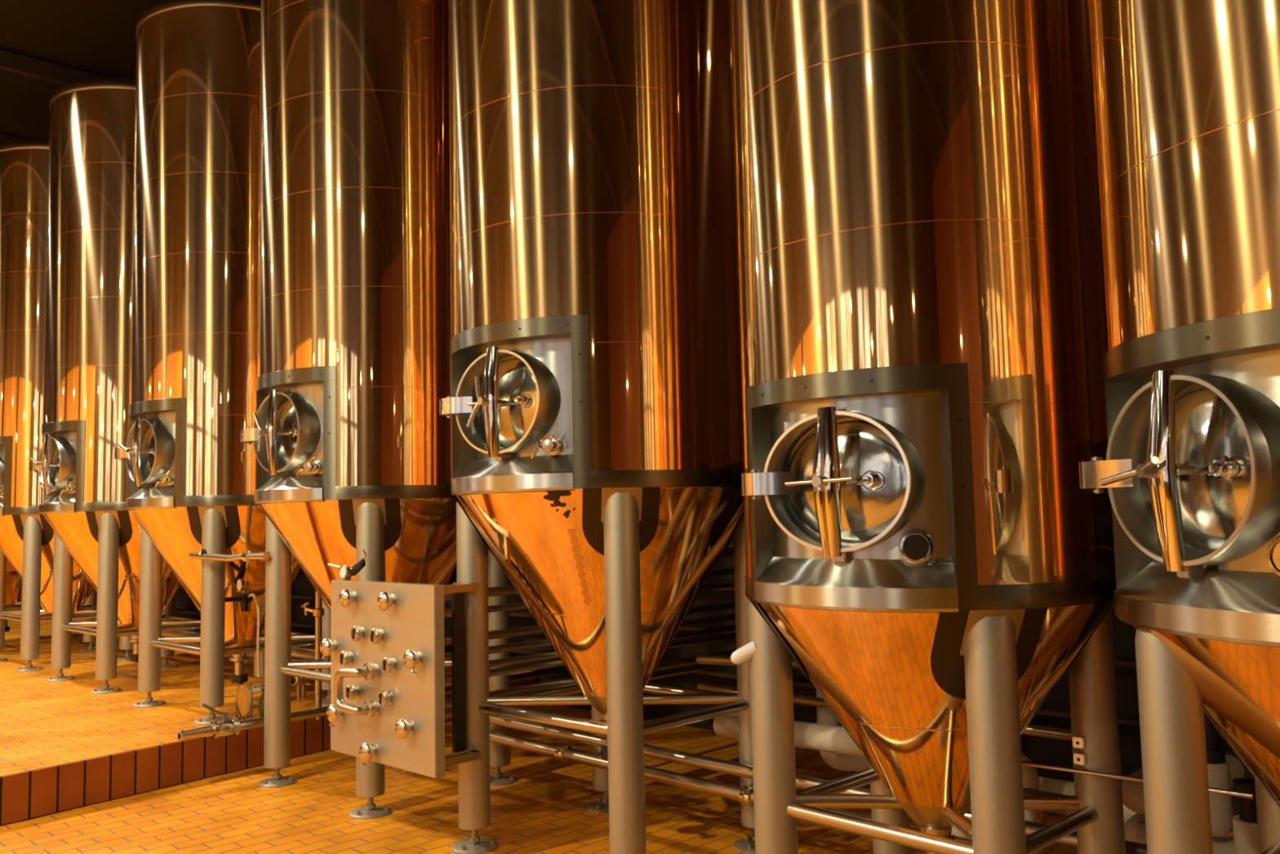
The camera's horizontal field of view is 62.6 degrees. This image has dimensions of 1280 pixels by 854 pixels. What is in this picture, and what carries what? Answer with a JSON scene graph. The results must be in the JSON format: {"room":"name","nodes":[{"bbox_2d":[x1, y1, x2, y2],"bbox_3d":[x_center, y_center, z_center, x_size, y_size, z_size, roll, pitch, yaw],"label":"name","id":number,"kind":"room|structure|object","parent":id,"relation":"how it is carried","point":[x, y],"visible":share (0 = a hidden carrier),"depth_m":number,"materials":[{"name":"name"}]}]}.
{"room":"processing plant","nodes":[
{"label":"processing plant","id":0,"kind":"room"},
{"bbox_2d":[0,0,168,139],"bbox_3d":[-4.498,-4.359,4.816,25.500,0.001,11.500,-6,-6,44],"label":"ceiling","id":1,"kind":"structure","parent":0,"point":[97,37],"depth_m":10.61,"materials":[{"name":"black"}]},
{"bbox_2d":[0,133,23,144],"bbox_3d":[-10.334,-3.662,10.406,0.080,0.170,11.500,-6,-6,44],"label":"trim","id":2,"kind":"structure","parent":1,"relation":"attached to","point":[4,139],"depth_m":12.98,"materials":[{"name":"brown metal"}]},
{"bbox_2d":[0,49,106,85],"bbox_3d":[-8.462,-3.849,8.611,0.080,0.170,11.500,-6,-6,44],"label":"trim","id":3,"kind":"structure","parent":1,"relation":"attached to","point":[9,61],"depth_m":10.91,"materials":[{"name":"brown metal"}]},
{"bbox_2d":[0,608,534,776],"bbox_3d":[-8.666,2.321,8.431,13.549,0.254,11.500,-6,-6,44],"label":"floor","id":4,"kind":"structure","parent":0,"point":[43,723],"depth_m":7.65,"materials":[{"name":"orange tile"}]},
{"bbox_2d":[4,558,72,645],"bbox_3d":[-7.132,-0.127,11.852,1.509,5.116,1.571,-6,-6,44],"label":"tank","id":5,"kind":"object","parent":4,"relation":"on","point":[14,581],"visible":0.02,"depth_m":11.55,"materials":[{"name":"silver metal"}]},
{"bbox_2d":[0,138,133,671],"bbox_3d":[-5.749,-0.267,10.509,1.509,5.116,1.571,-6,-6,44],"label":"tank","id":6,"kind":"object","parent":4,"relation":"on","point":[26,536],"visible":0.39,"depth_m":9.86,"materials":[{"name":"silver metal"}]},
{"bbox_2d":[29,78,227,693],"bbox_3d":[-4.366,-0.406,9.166,1.509,5.116,1.572,-6,-6,44],"label":"tank","id":7,"kind":"object","parent":4,"relation":"on","point":[86,370],"visible":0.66,"depth_m":8.55,"materials":[{"name":"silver metal"}]},
{"bbox_2d":[114,0,330,724],"bbox_3d":[-2.984,-0.545,7.823,1.509,5.116,1.572,-6,-6,44],"label":"tank","id":8,"kind":"object","parent":4,"relation":"on","point":[193,336],"visible":0.6,"depth_m":7.21,"materials":[{"name":"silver metal"}]},
{"bbox_2d":[71,618,330,659],"bbox_3d":[-3.952,1.799,9.091,6.700,0.084,0.084,-6,-6,44],"label":"pipe","id":9,"kind":"object","parent":8,"relation":"attached to","point":[294,652],"visible":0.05,"depth_m":7.71,"materials":[{"name":"silver metal"}]},
{"bbox_2d":[225,578,260,677],"bbox_3d":[-2.717,1.356,7.109,0.357,0.652,0.190,-6,-6,44],"label":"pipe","id":10,"kind":"object","parent":8,"relation":"attached to","point":[244,597],"visible":1,"depth_m":7.14,"materials":[{"name":"black plastic"}]},
{"bbox_2d":[235,683,253,719],"bbox_3d":[-2.656,1.840,7.063,0.110,0.225,0.110,-6,-6,44],"label":"jar","id":11,"kind":"object","parent":4,"relation":"on","point":[244,692],"visible":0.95,"depth_m":7.02,"materials":[{"name":"clear glass"}]},
{"bbox_2d":[180,642,315,669],"bbox_3d":[-3.975,2.029,9.694,5.800,0.098,0.098,-6,-6,44],"label":"pipe","id":12,"kind":"object","parent":4,"relation":"on","point":[251,655],"visible":0.02,"depth_m":9.05,"materials":[{"name":"silver metal"}]},
{"bbox_2d":[257,688,264,717],"bbox_3d":[-2.511,1.856,7.082,0.108,0.190,0.108,-6,-6,44],"label":"jar","id":13,"kind":"object","parent":4,"relation":"on","point":[261,700],"visible":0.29,"depth_m":7.04,"materials":[{"name":"green glass"}]},
{"bbox_2d":[0,678,537,826],"bbox_3d":[-4.325,1.889,4.269,0.032,0.252,11.598,-5,-6,36],"label":"platform edge","id":14,"kind":"structure","parent":4,"relation":"attached to","point":[46,791],"depth_m":6.15,"materials":[{"name":"tile"}]},
{"bbox_2d":[290,675,309,702],"bbox_3d":[-2.459,1.856,7.639,0.158,0.279,0.120,-4,-5,27],"label":"valve","id":15,"kind":"object","parent":4,"relation":"on","point":[297,682],"visible":0.47,"depth_m":7.63,"materials":[{"name":"silver metal"}]},
{"bbox_2d":[302,659,313,697],"bbox_3d":[-2.484,1.872,7.829,0.158,0.279,0.120,-4,-5,27],"label":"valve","id":16,"kind":"object","parent":4,"relation":"on","point":[303,686],"visible":0.19,"depth_m":7.83,"materials":[{"name":"silver metal"}]},
{"bbox_2d":[301,589,324,719],"bbox_3d":[-2.187,1.480,7.041,0.176,0.920,0.072,-4,-6,32],"label":"pipe","id":17,"kind":"object","parent":4,"relation":"on","point":[318,611],"visible":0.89,"depth_m":7.00,"materials":[{"name":"silver metal"}]},
{"bbox_2d":[301,600,324,617],"bbox_3d":[-2.191,1.219,7.060,0.170,0.103,0.094,-6,-6,44],"label":"tap","id":18,"kind":"object","parent":17,"relation":"on","point":[318,611],"depth_m":7.02,"materials":[{"name":"silver metal"}]},
{"bbox_2d":[178,630,450,684],"bbox_3d":[-3.469,2.162,10.172,5.450,0.120,0.120,-6,-6,44],"label":"pipe","id":19,"kind":"object","parent":4,"relation":"on","point":[184,631],"visible":0.04,"depth_m":9.89,"materials":[{"name":"silver metal"}]},
{"bbox_2d":[0,705,1234,853],"bbox_3d":[-0.762,1.659,0.843,15.500,0.001,11.500,-6,-6,44],"label":"floor","id":20,"kind":"structure","parent":0,"point":[544,811],"depth_m":5.57,"materials":[{"name":"orange tile"}]},
{"bbox_2d":[240,0,516,818],"bbox_3d":[-1.590,-0.556,6.490,1.509,5.370,1.571,-6,-6,44],"label":"tank","id":21,"kind":"object","parent":20,"relation":"on","point":[349,436],"visible":0.79,"depth_m":5.88,"materials":[{"name":"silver metal"}]},
{"bbox_2d":[189,548,269,568],"bbox_3d":[-2.614,0.829,6.654,0.991,0.117,0.088,-5,-6,40],"label":"pipe","id":22,"kind":"object","parent":21,"relation":"attached to","point":[247,556],"visible":1,"depth_m":6.55,"materials":[{"name":"silver metal"}]},
{"bbox_2d":[439,0,755,853],"bbox_3d":[-0.194,-0.694,5.174,1.509,5.370,1.571,-5,-6,40],"label":"tank","id":23,"kind":"object","parent":20,"relation":"on","point":[593,406],"visible":0.91,"depth_m":4.55,"materials":[{"name":"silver metal"}]},
{"bbox_2d":[320,579,481,777],"bbox_3d":[-1.202,1.180,5.081,0.907,0.861,0.378,-5,-6,37],"label":"panel","id":24,"kind":"object","parent":23,"relation":"attached to","point":[385,646],"visible":1,"depth_m":4.95,"materials":[{"name":"grey metal"}]},
{"bbox_2d":[327,549,366,580],"bbox_3d":[-1.482,0.699,5.338,0.339,0.157,0.071,-6,-6,44],"label":"sampling cock","id":25,"kind":"object","parent":24,"relation":"on","point":[345,571],"visible":1,"depth_m":5.29,"materials":[{"name":"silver metal"}]},
{"bbox_2d":[444,663,725,718],"bbox_3d":[-0.268,1.538,6.252,0.048,0.048,3.039,-6,-6,44],"label":"pipe","id":26,"kind":"object","parent":24,"relation":"attached to","point":[695,667],"visible":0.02,"depth_m":6.74,"materials":[{"name":"silver metal"}]},
{"bbox_2d":[444,567,733,600],"bbox_3d":[-0.095,0.892,6.124,0.048,0.048,3.039,-6,-6,44],"label":"pipe","id":27,"kind":"object","parent":24,"relation":"attached to","point":[509,589],"visible":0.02,"depth_m":5.48,"materials":[{"name":"silver metal"}]},
{"bbox_2d":[444,601,734,644],"bbox_3d":[-0.090,1.111,6.106,0.044,0.044,3.039,-6,-6,44],"label":"pipe","id":28,"kind":"object","parent":24,"relation":"attached to","point":[500,633],"visible":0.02,"depth_m":5.57,"materials":[{"name":"silver metal"}]},
{"bbox_2d":[444,581,734,617],"bbox_3d":[-0.143,0.992,6.164,0.036,0.036,3.039,-6,-6,44],"label":"pipe","id":29,"kind":"object","parent":24,"relation":"attached to","point":[494,608],"visible":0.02,"depth_m":5.61,"materials":[{"name":"silver metal"}]},
{"bbox_2d":[444,613,735,660],"bbox_3d":[-0.067,1.179,6.080,0.040,0.040,3.039,-6,-6,44],"label":"pipe","id":30,"kind":"object","parent":24,"relation":"attached to","point":[539,642],"visible":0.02,"depth_m":5.57,"materials":[{"name":"silver metal"}]},
{"bbox_2d":[444,624,735,675],"bbox_3d":[-0.065,1.248,6.074,0.040,0.040,3.039,-6,-6,44],"label":"pipe","id":31,"kind":"object","parent":24,"relation":"attached to","point":[553,654],"visible":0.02,"depth_m":5.60,"materials":[{"name":"silver metal"}]},
{"bbox_2d":[444,631,736,684],"bbox_3d":[-0.086,1.300,6.090,0.040,0.040,3.039,-6,-6,44],"label":"pipe","id":32,"kind":"object","parent":24,"relation":"attached to","point":[554,662],"visible":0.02,"depth_m":5.66,"materials":[{"name":"silver metal"}]},
{"bbox_2d":[444,648,736,707],"bbox_3d":[-0.055,1.402,6.054,0.044,0.044,3.039,-6,-6,44],"label":"pipe","id":33,"kind":"object","parent":24,"relation":"attached to","point":[691,660],"visible":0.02,"depth_m":5.63,"materials":[{"name":"silver metal"}]},
{"bbox_2d":[696,653,799,668],"bbox_3d":[0.845,1.327,5.921,1.353,0.120,0.060,-6,-6,44],"label":"pipe","id":34,"kind":"object","parent":33,"relation":"attached to","point":[708,659],"visible":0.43,"depth_m":6.26,"materials":[{"name":"silver metal"}]},
{"bbox_2d":[489,730,1035,853],"bbox_3d":[0.443,1.697,4.884,3.951,0.122,0.096,-6,-6,44],"label":"pipe","id":35,"kind":"object","parent":23,"relation":"attached to","point":[562,753],"visible":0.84,"depth_m":5.19,"materials":[{"name":"silver metal"}]},
{"bbox_2d":[489,714,1147,853],"bbox_3d":[0.440,1.588,4.892,3.951,0.098,0.086,-6,-6,44],"label":"pipe","id":36,"kind":"object","parent":23,"relation":"attached to","point":[726,766],"visible":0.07,"depth_m":5.04,"materials":[{"name":"silver metal"}]},
{"bbox_2d":[713,712,1043,853],"bbox_3d":[1.018,1.665,4.828,1.662,0.562,0.124,-6,-6,44],"label":"insulated pipe","id":37,"kind":"object","parent":20,"relation":"on","point":[811,735],"visible":0.19,"depth_m":4.92,"materials":[{"name":"beige"}]},
{"bbox_2d":[728,0,1125,853],"bbox_3d":[0.962,-0.830,3.807,1.268,5.370,1.314,-5,-6,36],"label":"tank","id":38,"kind":"object","parent":20,"relation":"on","point":[922,389],"visible":0.97,"depth_m":3.26,"materials":[{"name":"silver metal"}]},
{"bbox_2d":[1072,735,1086,764],"bbox_3d":[1.495,1.096,3.574,0.036,0.090,0.042,-6,-6,44],"label":"clip","id":39,"kind":"object","parent":38,"relation":"attached to","point":[1078,741],"visible":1,"depth_m":3.56,"materials":[{"name":"white"}]},
{"bbox_2d":[1022,760,1253,798],"bbox_3d":[1.382,1.175,3.658,1.330,0.028,0.016,-6,-6,44],"label":"cable conduit","id":40,"kind":"object","parent":38,"relation":"attached to","point":[1233,793],"visible":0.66,"depth_m":3.49,"materials":[{"name":"silver metal"}]},
{"bbox_2d":[951,826,968,838],"bbox_3d":[1.700,1.616,5.109,0.110,0.674,0.755,-6,-6,44],"label":"insulated pipe","id":41,"kind":"object","parent":20,"relation":"on","point":[955,831],"visible":0.02,"depth_m":4.81,"materials":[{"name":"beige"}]},
{"bbox_2d":[1038,776,1137,823],"bbox_3d":[2.033,1.887,5.435,1.150,0.169,0.169,-6,-6,44],"label":"insulated pipe","id":42,"kind":"object","parent":20,"relation":"on","point":[1049,784],"visible":0.02,"depth_m":5.29,"materials":[{"name":"beige"}]},
{"bbox_2d":[1078,0,1279,853],"bbox_3d":[1.957,-0.936,2.769,1.540,5.370,1.525,-1,-5,-9],"label":"tank","id":43,"kind":"object","parent":20,"relation":"on","point":[1184,95],"visible":1,"depth_m":2.55,"materials":[{"name":"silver metal"}]},
{"bbox_2d":[1232,777,1259,853],"bbox_3d":[2.245,1.573,3.858,0.116,0.535,0.116,-6,-6,44],"label":"insulated pipe","id":44,"kind":"object","parent":20,"relation":"on","point":[1245,824],"visible":0.69,"depth_m":3.84,"materials":[{"name":"beige"}]},
{"bbox_2d":[1124,813,1235,853],"bbox_3d":[2.468,1.665,4.287,0.806,0.132,0.765,-6,-6,44],"label":"insulated pipe","id":45,"kind":"object","parent":44,"relation":"attached to","point":[1135,827],"visible":0.2,"depth_m":4.23,"materials":[{"name":"beige"}]},
{"bbox_2d":[1121,754,1244,814],"bbox_3d":[2.287,1.514,4.472,0.312,0.132,0.765,-6,-6,44],"label":"insulated pipe","id":46,"kind":"object","parent":45,"relation":"attached to","point":[1133,797],"visible":0.18,"depth_m":4.28,"materials":[{"name":"beige"}]},
{"bbox_3d":[-0.840,1.364,8.267,0.100,1.799,0.940,-6,-6,44],"label":"insulated pipe","id":47,"kind":"object","parent":20,"relation":"on","visible":0},
{"bbox_2d":[177,666,564,742],"bbox_3d":[-1.659,1.817,7.250,0.104,0.220,3.000,-6,-6,44],"label":"drain pipe","id":48,"kind":"object","parent":47,"relation":"attached to","point":[225,727],"visible":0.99,"depth_m":6.43,"materials":[{"name":"silver metal"}]},
{"bbox_2d":[177,724,213,742],"bbox_3d":[-2.629,1.814,6.239,0.070,0.070,0.200,-6,-6,44],"label":"outlet","id":49,"kind":"object","parent":48,"relation":"attached to","point":[207,731],"depth_m":6.22,"materials":[{"name":"silver metal"}]},
{"bbox_2d":[83,538,1254,815],"bbox_3d":[-0.441,-0.918,8.689,25.500,6.400,0.001,-6,-6,44],"label":"wall","id":50,"kind":"structure","parent":0,"point":[1041,749],"depth_m":7.46,"materials":[{"name":"black"}]},
{"bbox_2d":[178,585,1136,666],"bbox_3d":[-0.444,1.537,8.430,25.500,0.025,0.159,-6,-6,44],"label":"trim","id":51,"kind":"structure","parent":50,"relation":"attached to","point":[1120,661],"depth_m":7.59,"materials":[{"name":"brown"}]},
{"bbox_2d":[174,607,1221,736],"bbox_3d":[-0.437,1.836,8.406,25.500,0.025,0.159,-6,-6,44],"label":"trim","id":52,"kind":"structure","parent":50,"relation":"attached to","point":[1050,710],"depth_m":7.01,"materials":[{"name":"brown"}]},
{"bbox_2d":[508,578,1114,607],"bbox_3d":[-0.450,1.238,8.455,25.500,0.025,0.159,-6,-6,44],"label":"trim","id":53,"kind":"structure","parent":50,"relation":"attached to","point":[731,588],"depth_m":7.32,"materials":[{"name":"brown"}]},
{"bbox_2d":[816,689,870,771],"bbox_3d":[1.585,1.219,5.654,0.672,1.051,1.346,-6,-6,44],"label":"insulated pipe","id":54,"kind":"object","parent":50,"relation":"attached to","point":[841,762],"visible":0.15,"depth_m":5.29,"materials":[{"name":"beige"}]},
{"bbox_2d":[697,682,1071,740],"bbox_3d":[1.127,1.363,5.089,2.200,0.048,0.048,-6,-6,44],"label":"pipe","id":55,"kind":"object","parent":54,"relation":"attached to","point":[1049,731],"visible":0.25,"depth_m":5.27,"materials":[{"name":"silver metal"}]},
{"bbox_2d":[1204,715,1233,837],"bbox_3d":[2.654,1.041,4.556,0.132,1.120,1.456,-6,-6,44],"label":"insulated pipe","id":56,"kind":"object","parent":50,"relation":"attached to","point":[1221,810],"visible":0.29,"depth_m":4.00,"materials":[{"name":"beige metal"}]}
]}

